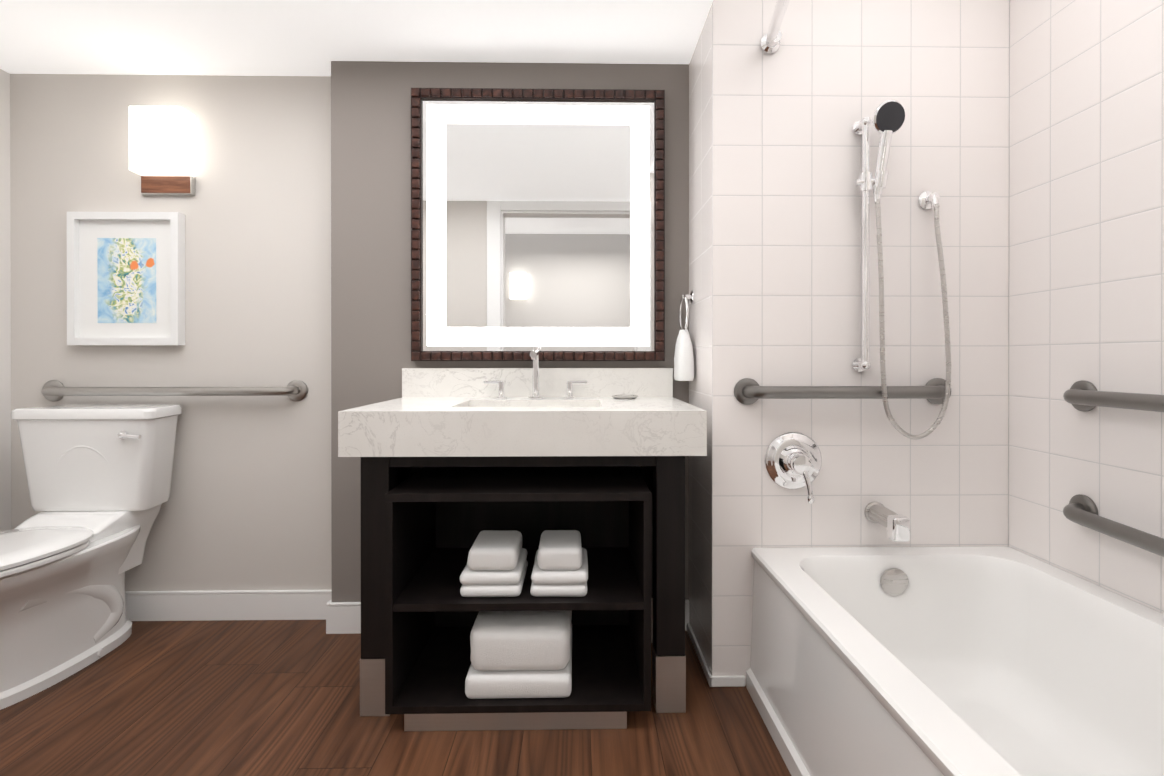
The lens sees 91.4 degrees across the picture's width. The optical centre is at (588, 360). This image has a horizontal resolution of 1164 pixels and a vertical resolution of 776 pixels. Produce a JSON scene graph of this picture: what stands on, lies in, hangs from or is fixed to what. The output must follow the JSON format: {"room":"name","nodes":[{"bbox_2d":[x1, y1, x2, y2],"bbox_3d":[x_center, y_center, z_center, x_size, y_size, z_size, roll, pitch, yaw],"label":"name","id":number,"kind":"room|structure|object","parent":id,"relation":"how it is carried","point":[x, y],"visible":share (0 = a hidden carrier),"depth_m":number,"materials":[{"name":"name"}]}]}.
{"room":"bathroom","nodes":[
{"label":"bathroom","id":0,"kind":"room"},
{"bbox_2d":[0,69,10,530],"bbox_3d":[-2.249,-0.048,1.170,0.100,2.100,2.222,0,0,-1],"label":"wall","id":1,"kind":"structure","parent":0,"point":[5,384],"depth_m":2.16,"materials":[{"name":"white paint"}]},
{"bbox_2d":[10,74,331,590],"bbox_3d":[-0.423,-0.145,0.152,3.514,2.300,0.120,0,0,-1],"label":"wall","id":2,"kind":"structure","parent":0,"point":[246,505],"depth_m":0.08,"materials":[{"name":"white paint"}]},
{"bbox_2d":[67,212,184,344],"bbox_3d":[-1.762,-0.311,2.169,0.414,0.504,0.040,0,0,-1],"label":"picture frame","id":3,"kind":"object","parent":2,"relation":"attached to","point":[125,278],"visible":1,"depth_m":2.17,"materials":[{"name":"white wood"}]},
{"bbox_2d":[129,106,194,195],"bbox_3d":[-1.611,-0.791,2.148,0.196,0.308,0.084,0,0,-1],"label":"sconce","id":4,"kind":"object","parent":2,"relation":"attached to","point":[161,150],"visible":1,"depth_m":2.11,"materials":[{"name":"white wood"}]},
{"bbox_2d":[41,380,307,400],"bbox_3d":[-1.589,0.115,2.156,1.007,0.082,0.074,0,0,-1],"label":"grab rail","id":5,"kind":"object","parent":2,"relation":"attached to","point":[57,390],"visible":1,"depth_m":2.12,"materials":[{"name":"silver metal"}]},
{"bbox_2d":[126,590,331,620],"bbox_3d":[-1.567,0.943,2.187,1.240,0.112,0.017,0,0,-1],"label":"baseboard","id":6,"kind":"structure","parent":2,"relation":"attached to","point":[215,604],"depth_m":2.19,"materials":[{"name":"white wood"}]},
{"bbox_2d":[0,0,712,75],"bbox_3d":[-0.442,-1.248,1.200,3.714,0.300,2.222,0,0,-1],"label":"ceiling","id":7,"kind":"structure","parent":0,"point":[234,37],"depth_m":1.91,"materials":[{"name":"white paint"}]},
{"bbox_2d":[0,620,790,775],"bbox_3d":[-0.418,1.055,-0.157,3.914,0.100,5.147,0,0,-1],"label":"floor","id":8,"kind":"structure","parent":0,"point":[225,698],"depth_m":1.55,"materials":[{"name":"brown wood"}]},
{"bbox_2d":[0,404,181,709],"bbox_3d":[-1.765,0.582,1.803,0.496,0.834,0.757,0,0,-1],"label":"toilet","id":9,"kind":"object","parent":8,"relation":"on","point":[99,478],"visible":1,"depth_m":1.97,"materials":[{"name":"white ceramic"}]},
{"bbox_2d":[338,368,706,730],"bbox_3d":[-0.179,0.514,1.817,0.991,0.972,0.575,0,0,-1],"label":"bathroom vanity","id":10,"kind":"object","parent":8,"relation":"on","point":[455,462],"visible":0.98,"depth_m":1.61,"materials":[{"name":"wood"}]},
{"bbox_2d":[460,530,521,596],"bbox_3d":[-0.273,0.587,1.677,0.172,0.132,0.231,0,0,-1],"label":"towel","id":11,"kind":"object","parent":10,"relation":"in","point":[492,569],"depth_m":1.57,"materials":[{"name":"white fabric"}]},
{"bbox_2d":[465,610,571,698],"bbox_3d":[-0.195,0.831,1.726,0.293,0.194,0.357,0,0,-1],"label":"towel","id":12,"kind":"object","parent":10,"relation":"in","point":[520,654],"depth_m":1.56,"materials":[{"name":"white fabric"}]},
{"bbox_2d":[483,346,586,398],"bbox_3d":[-0.186,0.042,1.966,0.367,0.185,0.150,0,0,-1],"label":"faucet","id":13,"kind":"object","parent":10,"relation":"on","point":[534,354],"visible":1,"depth_m":2.01,"materials":[{"name":"silver metal"}]},
{"bbox_2d":[520,530,587,596],"bbox_3d":[-0.083,0.587,1.680,0.164,0.133,0.234,0,0,-1],"label":"towel","id":14,"kind":"object","parent":10,"relation":"in","point":[560,568],"depth_m":1.58,"materials":[{"name":"white fabric"}]},
{"bbox_2d":[612,395,637,398],"bbox_3d":[0.130,0.128,2.008,0.094,0.012,0.064,0,0,-1],"label":"soap dish","id":15,"kind":"object","parent":10,"relation":"on","point":[624,396],"visible":0.98,"depth_m":1.99,"materials":[{"name":"grey"}]},
{"bbox_2d":[746,546,1163,775],"bbox_3d":[0.906,0.789,0.999,0.819,0.424,1.514,0,0,-1],"label":"bathtub","id":16,"kind":"object","parent":8,"relation":"on","point":[948,661],"visible":1,"depth_m":1.41,"materials":[{"name":"white ceramic"}]},
{"bbox_2d":[331,61,688,601],"bbox_3d":[-0.286,-0.051,2.159,1.320,2.100,0.114,0,0,-1],"label":"wall","id":17,"kind":"structure","parent":0,"point":[370,230],"depth_m":2.09,"materials":[{"name":"grey paint"}]},
{"bbox_2d":[318,594,688,633],"bbox_3d":[-0.293,0.943,2.097,1.333,0.112,0.014,0,0,-1],"label":"baseboard","id":18,"kind":"structure","parent":17,"relation":"attached to","point":[342,617],"depth_m":2.08,"materials":[{"name":"white wood"}]},
{"bbox_2d":[411,88,664,360],"bbox_3d":[-0.182,-0.493,2.080,0.921,0.989,0.044,0,0,-1],"label":"mirror","id":19,"kind":"object","parent":17,"relation":"attached to","point":[537,217],"visible":1,"depth_m":2.08,"materials":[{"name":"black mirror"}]},
{"bbox_2d":[689,0,1008,684],"bbox_3d":[0.826,-0.151,2.045,0.900,2.300,0.582,0,0,-1],"label":"wall tile","id":20,"kind":"structure","parent":0,"point":[775,154],"depth_m":1.75,"materials":[{"name":"tile"}]},
{"bbox_2d":[679,290,694,331],"bbox_3d":[0.354,-0.173,2.031,0.042,0.158,0.144,0,0,-1],"label":"towel ring","id":21,"kind":"object","parent":20,"relation":"attached to","point":[690,296],"visible":0.88,"depth_m":2.02,"materials":[{"name":"silver metal"}]},
{"bbox_2d":[674,329,693,380],"bbox_3d":[0.341,-0.020,2.031,0.054,0.182,0.150,0,0,-1],"label":"washcloth","id":22,"kind":"object","parent":21,"relation":"hanging from","point":[683,363],"visible":0.98,"depth_m":1.97,"materials":[{"name":"white fabric"}]},
{"bbox_2d":[687,623,744,686],"bbox_3d":[0.423,0.984,1.922,0.111,0.032,0.362,0,0,-1],"label":"baseboard","id":23,"kind":"structure","parent":20,"relation":"attached to","point":[726,681],"depth_m":1.74,"materials":[{"name":"white wood"}]},
{"bbox_2d":[760,0,789,53],"bbox_3d":[0.543,-0.970,0.987,0.116,0.060,1.523,0,0,-1],"label":"shower curtain rod","id":24,"kind":"object","parent":20,"relation":"attached to","point":[770,42],"visible":1,"depth_m":1.66,"materials":[{"name":"silver metal"}]},
{"bbox_2d":[765,432,821,503],"bbox_3d":[0.632,0.321,1.707,0.175,0.202,0.088,0,0,-1],"label":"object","id":25,"kind":"structure","parent":20,"relation":"attached to","point":[793,460],"depth_m":1.74,"materials":[{"name":"silver metal"}]},
{"bbox_2d":[734,378,950,404],"bbox_3d":[0.784,0.094,1.716,0.673,0.082,0.076,0,0,-1],"label":"grab rail","id":26,"kind":"object","parent":20,"relation":"attached to","point":[748,391],"visible":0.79,"depth_m":1.68,"materials":[{"name":"silver metal"}]},
{"bbox_2d":[864,502,909,541],"bbox_3d":[0.888,0.475,1.682,0.066,0.079,0.149,0,0,-1],"label":"tub spout","id":27,"kind":"object","parent":20,"relation":"attached to","point":[897,526],"visible":1,"depth_m":1.63,"materials":[{"name":"grey metal"}]},
{"bbox_2d":[852,100,950,439],"bbox_3d":[0.939,-0.261,1.696,0.273,0.986,0.118,0,0,-1],"label":"shower rail","id":28,"kind":"object","parent":20,"relation":"attached to","point":[888,118],"visible":1,"depth_m":1.68,"materials":[{"name":"silver metal"}]},
{"bbox_2d":[1005,0,1163,613],"bbox_3d":[1.364,-0.148,1.235,0.100,2.300,2.222,0,0,-1],"label":"wall tile","id":29,"kind":"structure","parent":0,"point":[1027,142],"depth_m":1.49,"materials":[{"name":"tile"}]},
{"bbox_2d":[1063,494,1163,556],"bbox_3d":[1.279,0.419,1.039,0.076,0.128,1.002,0,0,-1],"label":"grab rail","id":30,"kind":"object","parent":29,"relation":"attached to","point":[1081,509],"visible":1,"depth_m":1.36,"materials":[{"name":"silver metal"}]},
{"bbox_2d":[1063,380,1163,411],"bbox_3d":[1.279,0.094,1.038,0.076,0.082,1.002,0,0,-1],"label":"grab rail","id":31,"kind":"object","parent":29,"relation":"attached to","point":[1082,395],"visible":1,"depth_m":1.36,"materials":[{"name":"silver metal"}]}
]}

